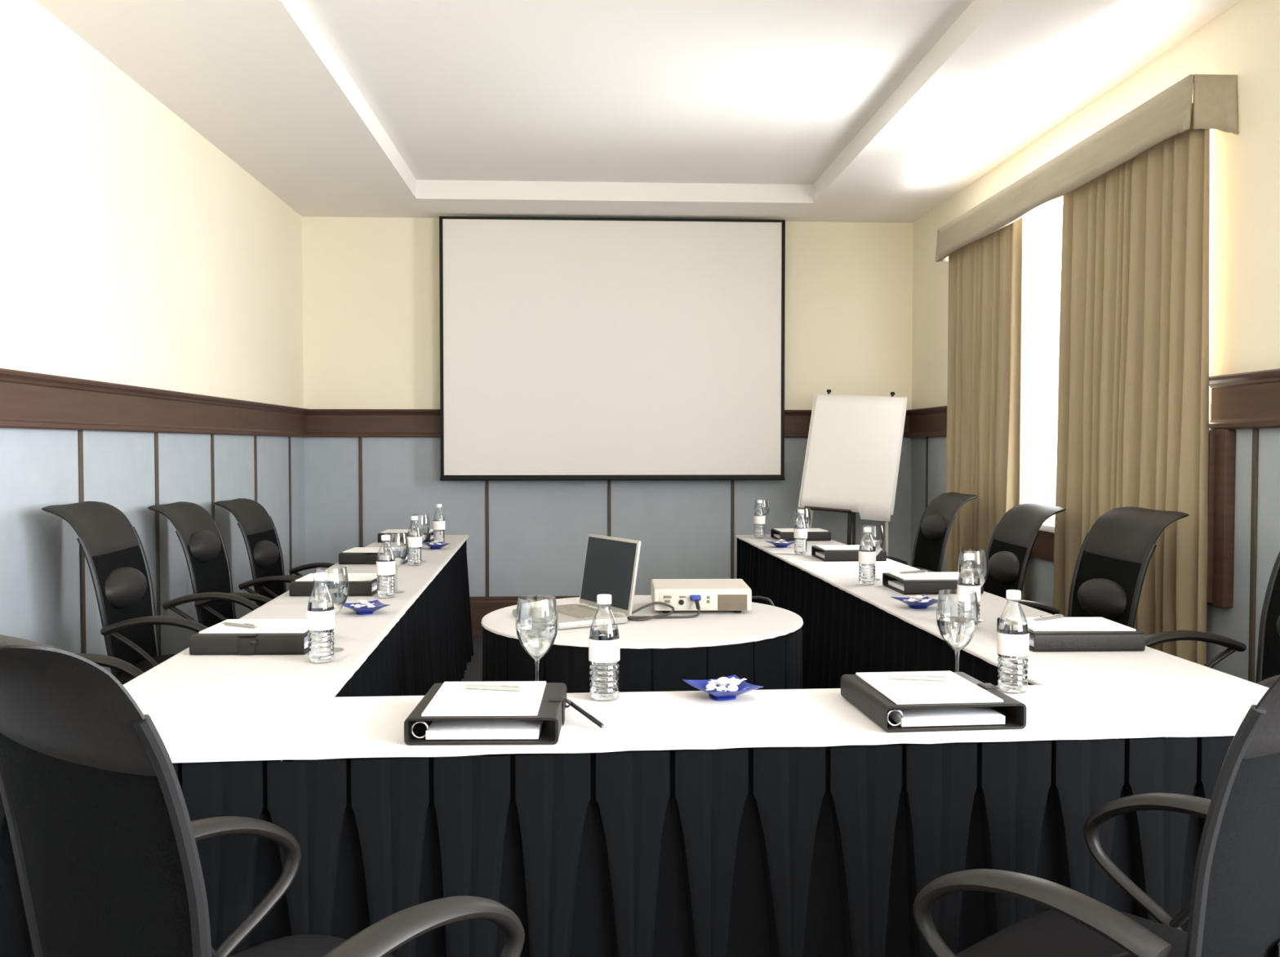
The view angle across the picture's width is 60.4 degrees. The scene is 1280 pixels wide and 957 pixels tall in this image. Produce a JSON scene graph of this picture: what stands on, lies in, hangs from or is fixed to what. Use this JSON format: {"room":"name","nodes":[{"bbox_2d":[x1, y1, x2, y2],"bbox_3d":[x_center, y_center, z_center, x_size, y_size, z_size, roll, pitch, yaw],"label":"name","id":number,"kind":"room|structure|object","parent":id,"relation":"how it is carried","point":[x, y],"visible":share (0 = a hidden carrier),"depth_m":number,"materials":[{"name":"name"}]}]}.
{"room":"conference room","nodes":[
{"label":"conference room","id":0,"kind":"room"},
{"bbox_2d":[0,0,305,673],"bbox_3d":[-2.114,-0.298,2.441,0.200,3.050,10.300,0,2,-3],"label":"wall","id":1,"kind":"structure","parent":0,"point":[135,251],"depth_m":4.53,"materials":[{"name":"beige paint"}]},
{"bbox_2d":[78,430,86,653],"bbox_3d":[-2.091,0.361,4.124,0.010,1.083,0.024,0,2,-3],"label":"trim","id":2,"kind":"structure","parent":1,"relation":"attached to","point":[81,480],"depth_m":4.12,"materials":[{"name":"brown"}]},
{"bbox_2d":[0,368,309,436],"bbox_3d":[-1.989,-0.224,2.449,0.050,0.187,9.900,0,2,-3],"label":"trim","id":3,"kind":"structure","parent":1,"relation":"attached to","point":[28,400],"depth_m":4.47,"materials":[{"name":"brown wood"}]},
{"bbox_2d":[154,432,160,654],"bbox_3d":[-2.127,0.340,4.850,0.010,1.083,0.024,0,2,-3],"label":"trim","id":4,"kind":"structure","parent":1,"relation":"attached to","point":[156,434],"depth_m":4.84,"materials":[{"name":"brown"}]},
{"bbox_2d":[210,434,214,520],"bbox_3d":[-2.163,0.318,5.576,0.010,1.083,0.024,0,2,-3],"label":"trim","id":5,"kind":"structure","parent":1,"relation":"attached to","point":[211,435],"depth_m":5.56,"materials":[{"name":"brown"}]},
{"bbox_2d":[288,436,292,574],"bbox_3d":[-2.234,0.275,7.027,0.010,1.083,0.024,0,2,-3],"label":"trim","id":6,"kind":"structure","parent":1,"relation":"attached to","point":[289,437],"depth_m":7.02,"materials":[{"name":"brown"}]},
{"bbox_2d":[302,216,913,596],"bbox_3d":[-0.196,-0.451,7.590,4.140,3.050,0.200,0,2,-3],"label":"wall","id":7,"kind":"structure","parent":0,"point":[371,297],"depth_m":7.49,"materials":[{"name":"beige paint"}]},
{"bbox_2d":[358,436,363,546],"bbox_3d":[-1.883,0.263,7.422,0.022,1.083,0.010,0,2,-3],"label":"trim","id":8,"kind":"structure","parent":7,"relation":"attached to","point":[360,438],"depth_m":7.41,"materials":[{"name":"brown"}]},
{"bbox_2d":[485,480,488,596],"bbox_3d":[-1.038,0.262,7.464,0.022,1.083,0.010,0,2,-3],"label":"trim","id":9,"kind":"structure","parent":7,"relation":"attached to","point":[486,482],"depth_m":7.46,"materials":[{"name":"brown"}]},
{"bbox_2d":[469,595,579,637],"bbox_3d":[-0.190,0.939,7.520,4.140,0.275,0.022,0,2,-3],"label":"baseboard","id":10,"kind":"structure","parent":7,"relation":"attached to","point":[480,606],"depth_m":7.47,"materials":[{"name":"brown wood"}]},
{"bbox_2d":[306,408,909,437],"bbox_3d":[-0.190,-0.374,7.467,4.140,0.187,0.050,0,2,-3],"label":"trim","id":11,"kind":"structure","parent":7,"relation":"attached to","point":[319,422],"depth_m":7.39,"materials":[{"name":"brown wood"}]},
{"bbox_2d":[439,216,785,480],"bbox_3d":[-0.179,-0.860,7.402,2.308,1.744,0.150,0,2,-3],"label":"projection screen","id":12,"kind":"object","parent":7,"relation":"attached to","point":[571,348],"visible":1,"depth_m":7.34,"materials":[{"name":"white fabric"}]},
{"bbox_2d":[730,480,734,578],"bbox_3d":[0.635,0.259,7.547,0.022,1.083,0.010,0,2,-3],"label":"trim","id":13,"kind":"structure","parent":7,"relation":"attached to","point":[732,483],"depth_m":7.55,"materials":[{"name":"brown"}]},
{"bbox_2d":[172,636,1078,764],"bbox_3d":[0.054,1.273,2.595,4.540,0.100,10.300,0,2,-3],"label":"floor","id":14,"kind":"structure","parent":0,"point":[473,673],"depth_m":6.33,"materials":[{"name":"carpet"}]},
{"bbox_2d":[75,653,143,678],"bbox_3d":[-1.595,0.684,2.806,0.722,1.066,0.636,0,2,-3],"label":"office chair","id":15,"kind":"object","parent":14,"relation":"on","point":[115,663],"visible":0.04,"depth_m":3.08,"materials":[{"name":"black leather"}]},
{"bbox_2d":[41,501,259,763],"bbox_3d":[-1.621,0.635,3.843,0.721,1.101,0.636,0,2,-5],"label":"office chair","id":16,"kind":"object","parent":14,"relation":"on","point":[113,548],"visible":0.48,"depth_m":3.79,"materials":[{"name":"black leather"}]},
{"bbox_2d":[105,566,146,608],"bbox_3d":[-1.777,0.379,3.822,0.075,0.138,0.336,0,2,-5],"label":"lumbar cushion","id":17,"kind":"object","parent":16,"relation":"on","point":[126,587],"depth_m":3.76,"materials":[{"name":"black leather"}]},
{"bbox_2d":[147,501,298,760],"bbox_3d":[-1.693,0.632,4.783,0.722,1.051,0.636,0,2,-3],"label":"office chair","id":18,"kind":"object","parent":14,"relation":"on","point":[201,538],"visible":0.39,"depth_m":4.74,"materials":[{"name":"black leather"}]},
{"bbox_2d":[189,529,221,562],"bbox_3d":[-1.877,0.292,4.764,0.082,0.136,0.336,0,2,-3],"label":"lumbar cushion","id":19,"kind":"object","parent":18,"relation":"on","point":[205,545],"depth_m":4.69,"materials":[{"name":"black leather"}]},
{"bbox_2d":[0,634,524,956],"bbox_3d":[-0.550,0.699,1.525,0.596,1.111,0.796,1,2,37],"label":"office chair","id":20,"kind":"object","parent":14,"relation":"on","point":[104,837],"visible":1,"depth_m":1.28,"materials":[{"name":"black leather"}]},
{"bbox_2d":[213,497,335,606],"bbox_3d":[-1.733,0.621,5.604,0.722,1.026,0.636,0,2,-1],"label":"office chair","id":21,"kind":"object","parent":14,"relation":"on","point":[257,527],"visible":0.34,"depth_m":5.58,"materials":[{"name":"black leather"}]},
{"bbox_2d":[253,540,279,568],"bbox_3d":[-1.893,0.385,5.595,0.076,0.138,0.336,0,2,-1],"label":"lumbar cushion","id":22,"kind":"object","parent":21,"relation":"on","point":[266,553],"depth_m":5.52,"materials":[{"name":"black leather"}]},
{"bbox_2d":[279,540,473,761],"bbox_3d":[-1.085,0.789,4.639,0.534,0.747,4.465,0,2,-6],"label":"table skirt","id":23,"kind":"object","parent":14,"relation":"on","point":[431,643],"visible":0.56,"depth_m":4.50,"materials":[{"name":"black fabric"}]},
{"bbox_2d":[0,735,1234,956],"bbox_3d":[0.146,0.861,2.226,2.647,0.747,0.442,0,2,-4],"label":"conference table","id":24,"kind":"object","parent":14,"relation":"on","point":[825,851],"visible":0.55,"depth_m":2.04,"materials":[{"name":"black fabric"}]},
{"bbox_2d":[123,534,1269,762],"bbox_3d":[-0.052,0.424,4.423,2.806,0.011,4.913,0,2,-3],"label":"tablecloth","id":25,"kind":"object","parent":24,"relation":"on","point":[202,708],"visible":0.7,"depth_m":2.36,"materials":[{"name":"white fabric"}]},
{"bbox_2d":[189,631,308,654],"bbox_3d":[-1.035,0.433,3.018,0.298,0.052,0.297,0,2,-1],"label":"ring binder","id":26,"kind":"object","parent":25,"relation":"on","point":[291,642],"visible":0.45,"depth_m":2.88,"materials":[{"name":"black plastic"}]},
{"bbox_2d":[199,618,307,633],"bbox_3d":[-1.035,0.406,3.030,0.278,0.005,0.213,0,2,-1],"label":"notepad","id":27,"kind":"object","parent":26,"relation":"on","point":[264,625],"visible":0.76,"depth_m":2.99,"materials":[{"name":"white paper"}]},
{"bbox_2d":[306,572,334,662],"bbox_3d":[-0.813,0.353,2.801,0.068,0.226,0.068,1,2,35],"label":"water bottle","id":28,"kind":"object","parent":25,"relation":"on","point":[320,613],"visible":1,"depth_m":2.78,"materials":[{"name":"clear plastic"}]},
{"bbox_2d":[313,565,348,652],"bbox_3d":[-0.828,0.350,2.949,0.092,0.222,0.092,0,2,-3],"label":"wine glass","id":29,"kind":"object","parent":25,"relation":"on","point":[340,596],"visible":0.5,"depth_m":2.93,"materials":[{"name":"clear glass"}]},
{"bbox_2d":[313,565,348,615],"bbox_3d":[-0.828,0.306,2.948,0.092,0.134,0.092,0,2,-3],"label":"bowl","id":30,"kind":"object","parent":29,"relation":"on","point":[340,596],"depth_m":2.93,"materials":[{"name":"clear glass"}]},
{"bbox_2d":[288,577,377,595],"bbox_3d":[-1.134,0.400,4.146,0.298,0.052,0.297,0,2,-2],"label":"ring binder","id":31,"kind":"object","parent":25,"relation":"on","point":[368,588],"visible":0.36,"depth_m":4.01,"materials":[{"name":"black plastic"}]},
{"bbox_2d":[295,573,377,581],"bbox_3d":[-1.134,0.373,4.158,0.278,0.005,0.213,0,2,-2],"label":"notepad","id":32,"kind":"object","parent":31,"relation":"on","point":[331,576],"visible":0.73,"depth_m":4.12,"materials":[{"name":"white paper"}]},
{"bbox_2d":[344,599,390,614],"bbox_3d":[-0.903,0.426,3.604,0.132,0.032,0.132,-1,2,-31],"label":"dish","id":33,"kind":"object","parent":25,"relation":"on","point":[359,611],"visible":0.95,"depth_m":3.58,"materials":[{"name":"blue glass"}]},
{"bbox_2d":[338,551,408,564],"bbox_3d":[-1.250,0.368,5.231,0.298,0.052,0.297,0,2,-1],"label":"ring binder","id":34,"kind":"object","parent":25,"relation":"on","point":[344,557],"visible":0.48,"depth_m":5.10,"materials":[{"name":"black"}]},
{"bbox_2d":[342,546,407,552],"bbox_3d":[-1.250,0.340,5.243,0.278,0.005,0.213,0,2,1],"label":"notepad","id":35,"kind":"object","parent":34,"relation":"on","point":[356,549],"visible":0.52,"depth_m":5.22,"materials":[{"name":"white paper"}]},
{"bbox_2d":[376,534,395,597],"bbox_3d":[-0.922,0.318,3.986,0.068,0.226,0.068,2,2,43],"label":"water bottle","id":36,"kind":"object","parent":25,"relation":"on","point":[385,563],"visible":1,"depth_m":3.96,"materials":[{"name":"clear plastic"}]},
{"bbox_2d":[382,532,408,592],"bbox_3d":[-0.916,0.315,4.126,0.092,0.222,0.092,0,2,-3],"label":"wine glass","id":37,"kind":"object","parent":25,"relation":"on","point":[400,554],"visible":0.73,"depth_m":4.11,"materials":[{"name":"clear glass"}]},
{"bbox_2d":[382,532,408,568],"bbox_3d":[-0.916,0.271,4.125,0.092,0.134,0.092,0,2,-3],"label":"bowl","id":38,"kind":"object","parent":37,"relation":"on","point":[400,554],"depth_m":4.10,"materials":[{"name":"clear glass"}]},
{"bbox_2d":[377,530,434,542],"bbox_3d":[-1.347,0.333,6.387,0.298,0.052,0.297,0,2,-2],"label":"ring binder","id":39,"kind":"object","parent":25,"relation":"on","point":[394,537],"visible":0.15,"depth_m":6.25,"materials":[{"name":"black plastic"}]},
{"bbox_2d":[407,515,422,564],"bbox_3d":[-1.039,0.286,5.066,0.068,0.226,0.068,-1,2,-28],"label":"water bottle","id":40,"kind":"object","parent":25,"relation":"on","point":[414,538],"visible":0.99,"depth_m":5.04,"materials":[{"name":"clear plastic"}]},
{"bbox_2d":[410,514,430,561],"bbox_3d":[-1.044,0.283,5.226,0.092,0.222,0.092,0,2,-3],"label":"wine glass","id":41,"kind":"object","parent":25,"relation":"on","point":[424,531],"visible":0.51,"depth_m":5.20,"materials":[{"name":"clear glass"}]},
{"bbox_2d":[410,514,430,542],"bbox_3d":[-1.044,0.239,5.224,0.092,0.134,0.092,0,2,-3],"label":"bowl","id":42,"kind":"object","parent":41,"relation":"on","point":[424,531],"depth_m":5.20,"materials":[{"name":"clear glass"}]},
{"bbox_2d":[432,503,444,542],"bbox_3d":[-1.117,0.255,6.112,0.068,0.226,0.068,0,2,15],"label":"water bottle","id":43,"kind":"object","parent":25,"relation":"on","point":[438,522],"visible":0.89,"depth_m":6.09,"materials":[{"name":"clear plastic"}]},
{"bbox_2d":[404,682,570,745],"bbox_3d":[-0.287,0.459,2.169,0.297,0.052,0.298,0,2,-1],"label":"ring binder","id":44,"kind":"object","parent":25,"relation":"on","point":[544,727],"visible":0.62,"depth_m":2.04,"materials":[{"name":"black"}]},
{"bbox_2d":[421,680,546,715],"bbox_3d":[-0.300,0.432,2.168,0.213,0.005,0.278,0,2,-1],"label":"notepad","id":45,"kind":"object","parent":44,"relation":"on","point":[451,699],"visible":1,"depth_m":2.13,"materials":[{"name":"white paper"}]},
{"bbox_2d":[459,684,524,691],"bbox_3d":[-0.299,0.422,2.223,0.138,0.011,0.009,0,2,11],"label":"ballpoint pen","id":46,"kind":"object","parent":45,"relation":"on","point":[503,687],"visible":1,"depth_m":2.22,"materials":[{"name":"silver metal"}]},
{"bbox_2d":[515,595,558,664],"bbox_3d":[-0.222,0.367,2.369,0.092,0.222,0.092,0,2,-3],"label":"wine glass","id":47,"kind":"object","parent":25,"relation":"on","point":[536,639],"visible":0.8,"depth_m":2.35,"materials":[{"name":"clear glass"}]},
{"bbox_2d":[564,697,604,728],"bbox_3d":[-0.111,0.463,2.171,0.009,0.038,0.134,-1,2,-41],"label":"ballpoint pen","id":48,"kind":"object","parent":25,"relation":"on","point":[590,717],"visible":0.89,"depth_m":2.16,"materials":[{"name":"black plastic"}]},
{"bbox_2d":[588,594,619,699],"bbox_3d":[-0.078,0.365,2.389,0.068,0.226,0.068,0,2,-3],"label":"water bottle","id":49,"kind":"object","parent":25,"relation":"on","point":[603,641],"visible":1,"depth_m":2.37,"materials":[{"name":"clear plastic"}]},
{"bbox_2d":[682,674,763,700],"bbox_3d":[0.179,0.462,2.399,0.132,0.032,0.132,-1,2,-23],"label":"dish","id":50,"kind":"object","parent":25,"relation":"on","point":[744,686],"visible":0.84,"depth_m":2.39,"materials":[{"name":"blue glass"}]},
{"bbox_2d":[753,499,764,537],"bbox_3d":[0.713,0.241,6.553,0.068,0.226,0.068,0,2,-16],"label":"water bottle","id":51,"kind":"object","parent":25,"relation":"on","point":[759,517],"visible":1,"depth_m":6.53,"materials":[{"name":"clear plastic"}]},
{"bbox_2d":[754,498,769,536],"bbox_3d":[0.741,0.239,6.685,0.092,0.222,0.092,0,2,-3],"label":"wine glass","id":52,"kind":"object","parent":25,"relation":"on","point":[766,511],"visible":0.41,"depth_m":6.67,"materials":[{"name":"clear glass"}]},
{"bbox_2d":[754,498,769,519],"bbox_3d":[0.741,0.195,6.684,0.092,0.134,0.092,0,2,-3],"label":"bowl","id":53,"kind":"object","parent":52,"relation":"on","point":[766,511],"depth_m":6.66,"materials":[{"name":"clear glass"}]},
{"bbox_2d":[794,509,807,554],"bbox_3d":[0.812,0.271,5.557,0.068,0.226,0.068,0,2,3],"label":"water bottle","id":54,"kind":"object","parent":25,"relation":"on","point":[800,530],"visible":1,"depth_m":5.53,"materials":[{"name":"clear plastic"}]},
{"bbox_2d":[770,528,831,540],"bbox_3d":[0.946,0.330,6.494,0.298,0.052,0.297,0,2,-4],"label":"ring binder","id":55,"kind":"object","parent":25,"relation":"on","point":[787,535],"visible":0.52,"depth_m":6.35,"materials":[{"name":"black plastic"}]},
{"bbox_2d":[793,507,811,551],"bbox_3d":[0.846,0.267,5.739,0.092,0.222,0.092,0,2,-3],"label":"wine glass","id":56,"kind":"object","parent":25,"relation":"on","point":[802,522],"visible":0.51,"depth_m":5.71,"materials":[{"name":"clear glass"}]},
{"bbox_2d":[793,507,811,528],"bbox_3d":[0.846,0.223,5.738,0.092,0.134,0.092,0,2,-3],"label":"bowl","id":57,"kind":"object","parent":56,"relation":"on","point":[808,522],"depth_m":5.72,"materials":[{"name":"clear glass"}]},
{"bbox_2d":[811,544,886,560],"bbox_3d":[1.016,0.363,5.377,0.298,0.052,0.297,0,2,-4],"label":"ring binder","id":58,"kind":"object","parent":25,"relation":"on","point":[820,553],"visible":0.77,"depth_m":5.23,"materials":[{"name":"black plastic"}]},
{"bbox_2d":[858,527,875,584],"bbox_3d":[0.901,0.307,4.361,0.068,0.226,0.068,-1,2,-23],"label":"water bottle","id":59,"kind":"object","parent":25,"relation":"on","point":[867,553],"visible":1,"depth_m":4.34,"materials":[{"name":"clear plastic"}]},
{"bbox_2d":[860,524,884,580],"bbox_3d":[0.951,0.304,4.503,0.092,0.222,0.092,0,2,-3],"label":"wine glass","id":60,"kind":"object","parent":25,"relation":"on","point":[878,544],"visible":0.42,"depth_m":4.48,"materials":[{"name":"clear glass"}]},
{"bbox_2d":[860,524,884,555],"bbox_3d":[0.951,0.260,4.502,0.092,0.134,0.092,0,2,-3],"label":"bowl","id":61,"kind":"object","parent":60,"relation":"on","point":[878,544],"depth_m":4.48,"materials":[{"name":"clear glass"}]},
{"bbox_2d":[891,595,945,608],"bbox_3d":[0.944,0.422,3.730,0.132,0.032,0.132,-1,2,-20],"label":"dish","id":62,"kind":"object","parent":25,"relation":"on","point":[916,605],"visible":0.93,"depth_m":3.71,"materials":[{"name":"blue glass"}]},
{"bbox_2d":[882,571,983,594],"bbox_3d":[1.114,0.398,4.211,0.298,0.052,0.297,0,2,-4],"label":"ring binder","id":63,"kind":"object","parent":25,"relation":"on","point":[895,583],"visible":0.56,"depth_m":4.07,"materials":[{"name":"black plastic"}]},
{"bbox_2d":[888,571,959,579],"bbox_3d":[1.115,0.371,4.197,0.278,0.005,0.213,0,2,-3],"label":"notepad","id":64,"kind":"object","parent":63,"relation":"on","point":[935,575],"visible":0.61,"depth_m":4.17,"materials":[{"name":"white paper"}]},
{"bbox_2d":[840,671,1026,732],"bbox_3d":[0.601,0.456,2.269,0.297,0.052,0.298,0,2,-6],"label":"ring binder","id":65,"kind":"object","parent":25,"relation":"on","point":[1011,713],"visible":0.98,"depth_m":2.15,"materials":[{"name":"black plastic"}]},
{"bbox_2d":[855,671,1003,704],"bbox_3d":[0.588,0.429,2.267,0.213,0.005,0.278,0,2,-5],"label":"notepad","id":66,"kind":"object","parent":65,"relation":"on","point":[958,689],"visible":1,"depth_m":2.23,"materials":[{"name":"white paper"}]},
{"bbox_2d":[883,675,951,680],"bbox_3d":[0.583,0.419,2.317,0.138,0.011,0.009,0,2,11],"label":"ballpoint pen","id":67,"kind":"object","parent":66,"relation":"on","point":[930,677],"visible":1,"depth_m":2.31,"materials":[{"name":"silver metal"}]},
{"bbox_2d":[936,589,978,664],"bbox_3d":[0.712,0.365,2.466,0.092,0.222,0.092,0,2,-3],"label":"wine glass","id":68,"kind":"object","parent":25,"relation":"on","point":[957,632],"visible":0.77,"depth_m":2.44,"materials":[{"name":"clear glass"}]},
{"bbox_2d":[956,552,980,629],"bbox_3d":[0.989,0.338,3.304,0.068,0.226,0.068,-1,2,-39],"label":"water bottle","id":69,"kind":"object","parent":25,"relation":"on","point":[966,604],"visible":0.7,"depth_m":3.28,"materials":[{"name":"clear plastic"}]},
{"bbox_2d":[958,548,988,622],"bbox_3d":[1.046,0.335,3.452,0.092,0.222,0.092,0,2,-3],"label":"wine glass","id":70,"kind":"object","parent":25,"relation":"on","point":[983,573],"visible":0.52,"depth_m":3.43,"materials":[{"name":"clear glass"}]},
{"bbox_2d":[958,548,988,587],"bbox_3d":[1.046,0.291,3.451,0.092,0.134,0.092,0,2,-3],"label":"bowl","id":71,"kind":"object","parent":70,"relation":"on","point":[983,573],"depth_m":3.43,"materials":[{"name":"clear glass"}]},
{"bbox_2d":[996,589,1029,692],"bbox_3d":[0.835,0.363,2.461,0.068,0.226,0.068,-1,2,-24],"label":"water bottle","id":72,"kind":"object","parent":25,"relation":"on","point":[1013,637],"visible":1,"depth_m":2.44,"materials":[{"name":"clear plastic"}]},
{"bbox_2d":[996,615,1145,651],"bbox_3d":[1.195,0.432,3.079,0.298,0.052,0.297,0,2,-2],"label":"ring binder","id":73,"kind":"object","parent":25,"relation":"on","point":[1039,641],"visible":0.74,"depth_m":2.93,"materials":[{"name":"black"}]},
{"bbox_2d":[1005,617,1136,631],"bbox_3d":[1.196,0.405,3.065,0.278,0.005,0.213,0,2,-1],"label":"notepad","id":74,"kind":"object","parent":73,"relation":"on","point":[1063,624],"visible":0.92,"depth_m":3.03,"materials":[{"name":"white paper"}]},
{"bbox_2d":[480,626,803,755],"bbox_3d":[0.007,0.824,3.626,1.060,0.737,1.061,0,2,-3],"label":"round table","id":75,"kind":"object","parent":14,"relation":"on","point":[775,663],"visible":0.25,"depth_m":3.17,"materials":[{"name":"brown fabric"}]},
{"bbox_2d":[481,595,803,648],"bbox_3d":[0.007,0.458,3.615,1.048,0.010,1.048,0,2,-3],"label":"tablecloth","id":76,"kind":"object","parent":75,"relation":"on","point":[762,621],"visible":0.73,"depth_m":3.41,"materials":[{"name":"white fabric"}]},
{"bbox_2d":[512,533,641,629],"bbox_3d":[-0.208,0.324,3.548,0.296,0.258,0.335,-1,2,-32],"label":"laptop","id":77,"kind":"object","parent":76,"relation":"on","point":[611,566],"visible":0.97,"depth_m":3.56,"materials":[{"name":"grey"}]},
{"bbox_2d":[626,595,701,621],"bbox_3d":[0.079,0.420,3.589,0.264,0.067,0.094,-1,2,-22],"label":"cable","id":78,"kind":"object","parent":76,"relation":"on","point":[696,598],"visible":0.97,"depth_m":3.58,"materials":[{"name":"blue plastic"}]},
{"bbox_2d":[651,578,751,613],"bbox_3d":[0.205,0.403,3.801,0.325,0.086,0.319,0,2,-1],"label":"projector","id":79,"kind":"object","parent":76,"relation":"on","point":[717,594],"visible":0.99,"depth_m":3.65,"materials":[{"name":"beige plastic"}]},
{"bbox_2d":[717,594,746,609],"bbox_3d":[0.307,0.411,3.647,0.098,0.052,0.004,0,2,-1],"label":"vent grille","id":80,"kind":"object","parent":79,"relation":"attached to","point":[725,602],"depth_m":3.65,"materials":[{"name":"brown plastic"}]},
{"bbox_2d":[798,389,907,555],"bbox_3d":[1.346,0.255,7.053,0.661,1.675,0.404,1,2,23],"label":"flip chart","id":81,"kind":"object","parent":14,"relation":"on","point":[853,451],"visible":0.95,"depth_m":7.08,"materials":[{"name":"white paper"}]},
{"bbox_2d":[804,506,852,512],"bbox_3d":[1.203,0.199,7.030,0.301,0.042,0.050,1,2,24],"label":"tray","id":82,"kind":"object","parent":81,"relation":"on","point":[833,508],"depth_m":7.02,"materials":[{"name":"brown wood"}]},
{"bbox_2d":[886,492,977,572],"bbox_3d":[1.344,0.604,5.754,0.722,1.051,0.636,0,2,-3],"label":"office chair","id":83,"kind":"object","parent":14,"relation":"on","point":[936,521],"visible":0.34,"depth_m":5.73,"materials":[{"name":"black fabric"}]},
{"bbox_2d":[920,514,945,540],"bbox_3d":[1.531,0.256,5.753,0.083,0.136,0.336,0,2,-3],"label":"lumbar cushion","id":84,"kind":"object","parent":83,"relation":"on","point":[933,526],"depth_m":5.68,"materials":[{"name":"black leather"}]},
{"bbox_2d":[736,537,1169,746],"bbox_3d":[0.971,0.786,4.738,0.530,0.747,4.331,0,2,-4],"label":"conference table","id":85,"kind":"object","parent":14,"relation":"on","point":[842,633],"visible":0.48,"depth_m":4.37,"materials":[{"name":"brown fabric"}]},
{"bbox_2d":[983,502,1066,598],"bbox_3d":[1.394,0.636,4.734,0.722,1.046,0.636,0,2,-1],"label":"office chair","id":86,"kind":"object","parent":14,"relation":"on","point":[1012,540],"visible":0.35,"depth_m":4.70,"materials":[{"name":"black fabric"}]},
{"bbox_2d":[988,551,1019,583],"bbox_3d":[1.556,0.383,4.729,0.076,0.138,0.336,0,2,-1],"label":"lumbar cushion","id":87,"kind":"object","parent":86,"relation":"on","point":[1003,566],"depth_m":4.66,"materials":[{"name":"black leather"}]},
{"bbox_2d":[913,675,1279,956],"bbox_3d":[0.776,0.710,1.669,0.595,1.081,0.721,-1,2,-41],"label":"office chair","id":88,"kind":"object","parent":14,"relation":"on","point":[1233,909],"visible":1,"depth_m":1.46,"materials":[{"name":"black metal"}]},
{"bbox_2d":[1008,506,1188,628],"bbox_3d":[1.431,0.647,3.796,0.722,1.081,0.636,0,2,-3],"label":"office chair","id":89,"kind":"object","parent":14,"relation":"on","point":[1113,558],"visible":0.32,"depth_m":3.78,"materials":[{"name":"black fabric"}]},
{"bbox_2d":[1077,577,1126,620],"bbox_3d":[1.583,0.417,3.797,0.073,0.138,0.336,0,2,-3],"label":"lumbar cushion","id":90,"kind":"object","parent":89,"relation":"on","point":[1105,597],"depth_m":3.73,"materials":[{"name":"black leather"}]},
{"bbox_2d":[1118,551,1279,739],"bbox_3d":[1.625,0.656,2.905,0.722,1.116,0.636,0,2,-3],"label":"office chair","id":91,"kind":"object","parent":14,"relation":"on","point":[1268,666],"visible":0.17,"depth_m":3.12,"materials":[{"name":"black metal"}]},
{"bbox_2d":[34,0,1239,222],"bbox_3d":[0.054,-1.713,2.506,4.140,0.215,9.900,0,2,-3],"label":"ceiling","id":92,"kind":"structure","parent":0,"point":[873,111],"depth_m":4.96,"materials":[{"name":"white paint"}]},
{"bbox_2d":[911,0,1279,683],"bbox_3d":[2.221,-0.304,2.655,0.200,3.050,10.300,0,2,-3],"label":"wall","id":93,"kind":"structure","parent":0,"point":[1242,41],"depth_m":3.84,"materials":[{"name":"beige paint"}]},
{"bbox_2d":[906,405,946,437],"bbox_3d":[1.881,-0.360,7.004,0.050,0.187,1.180,0,2,-3],"label":"trim","id":94,"kind":"structure","parent":93,"relation":"attached to","point":[928,421],"depth_m":7.13,"materials":[{"name":"brown wood"}]},
{"bbox_2d":[1030,529,1054,562],"bbox_3d":[1.983,0.326,5.186,0.028,0.150,2.508,0,2,-3],"label":"trim","id":95,"kind":"structure","parent":93,"relation":"attached to","point":[1043,546],"depth_m":5.33,"materials":[{"name":"brown wood"}]},
{"bbox_2d":[934,74,1238,262],"bbox_3d":[1.899,-1.326,5.143,0.178,0.206,2.754,0,2,-3],"label":"pelmet","id":96,"kind":"object","parent":93,"relation":"attached to","point":[1166,115],"visible":0.99,"depth_m":4.37,"materials":[{"name":"fabric"}]},
{"bbox_2d":[946,215,1025,599],"bbox_3d":[1.849,-0.137,5.967,0.102,2.480,1.063,0,2,-3],"label":"curtain","id":97,"kind":"object","parent":96,"relation":"hanging from","point":[985,441],"visible":0.63,"depth_m":5.86,"materials":[{"name":"beige fabric"}]},
{"bbox_2d":[1053,102,1209,740],"bbox_3d":[1.930,-0.090,4.391,0.122,2.480,1.102,0,2,-3],"label":"curtain","id":98,"kind":"object","parent":96,"relation":"hanging from","point":[1133,424],"visible":0.62,"depth_m":4.17,"materials":[{"name":"beige fabric"}]},
{"bbox_2d":[1025,128,1213,533],"bbox_3d":[2.036,-0.580,5.177,0.220,1.668,2.490,0,2,-3],"label":"window","id":99,"kind":"structure","parent":93,"relation":"in","point":[1048,525],"depth_m":5.55,"materials":[{"name":"white glass"}]},
{"bbox_2d":[1207,428,1235,608],"bbox_3d":[2.032,0.139,3.868,0.060,0.623,0.115,0,2,-3],"label":"trim","id":100,"kind":"structure","parent":93,"relation":"attached to","point":[1222,442],"depth_m":3.83,"materials":[{"name":"brown wood"}]},
{"bbox_2d":[1208,368,1279,429],"bbox_3d":[2.089,-0.235,2.791,0.050,0.187,2.260,0,2,-3],"label":"trim","id":101,"kind":"structure","parent":93,"relation":"attached to","point":[1245,400],"depth_m":3.70,"materials":[{"name":"brown wood"}]},
{"bbox_2d":[1248,428,1258,682],"bbox_3d":[2.065,0.374,3.704,0.010,1.083,0.024,0,2,-3],"label":"trim","id":102,"kind":"structure","parent":93,"relation":"attached to","point":[1255,431],"depth_m":3.70,"materials":[{"name":"brown wood"}]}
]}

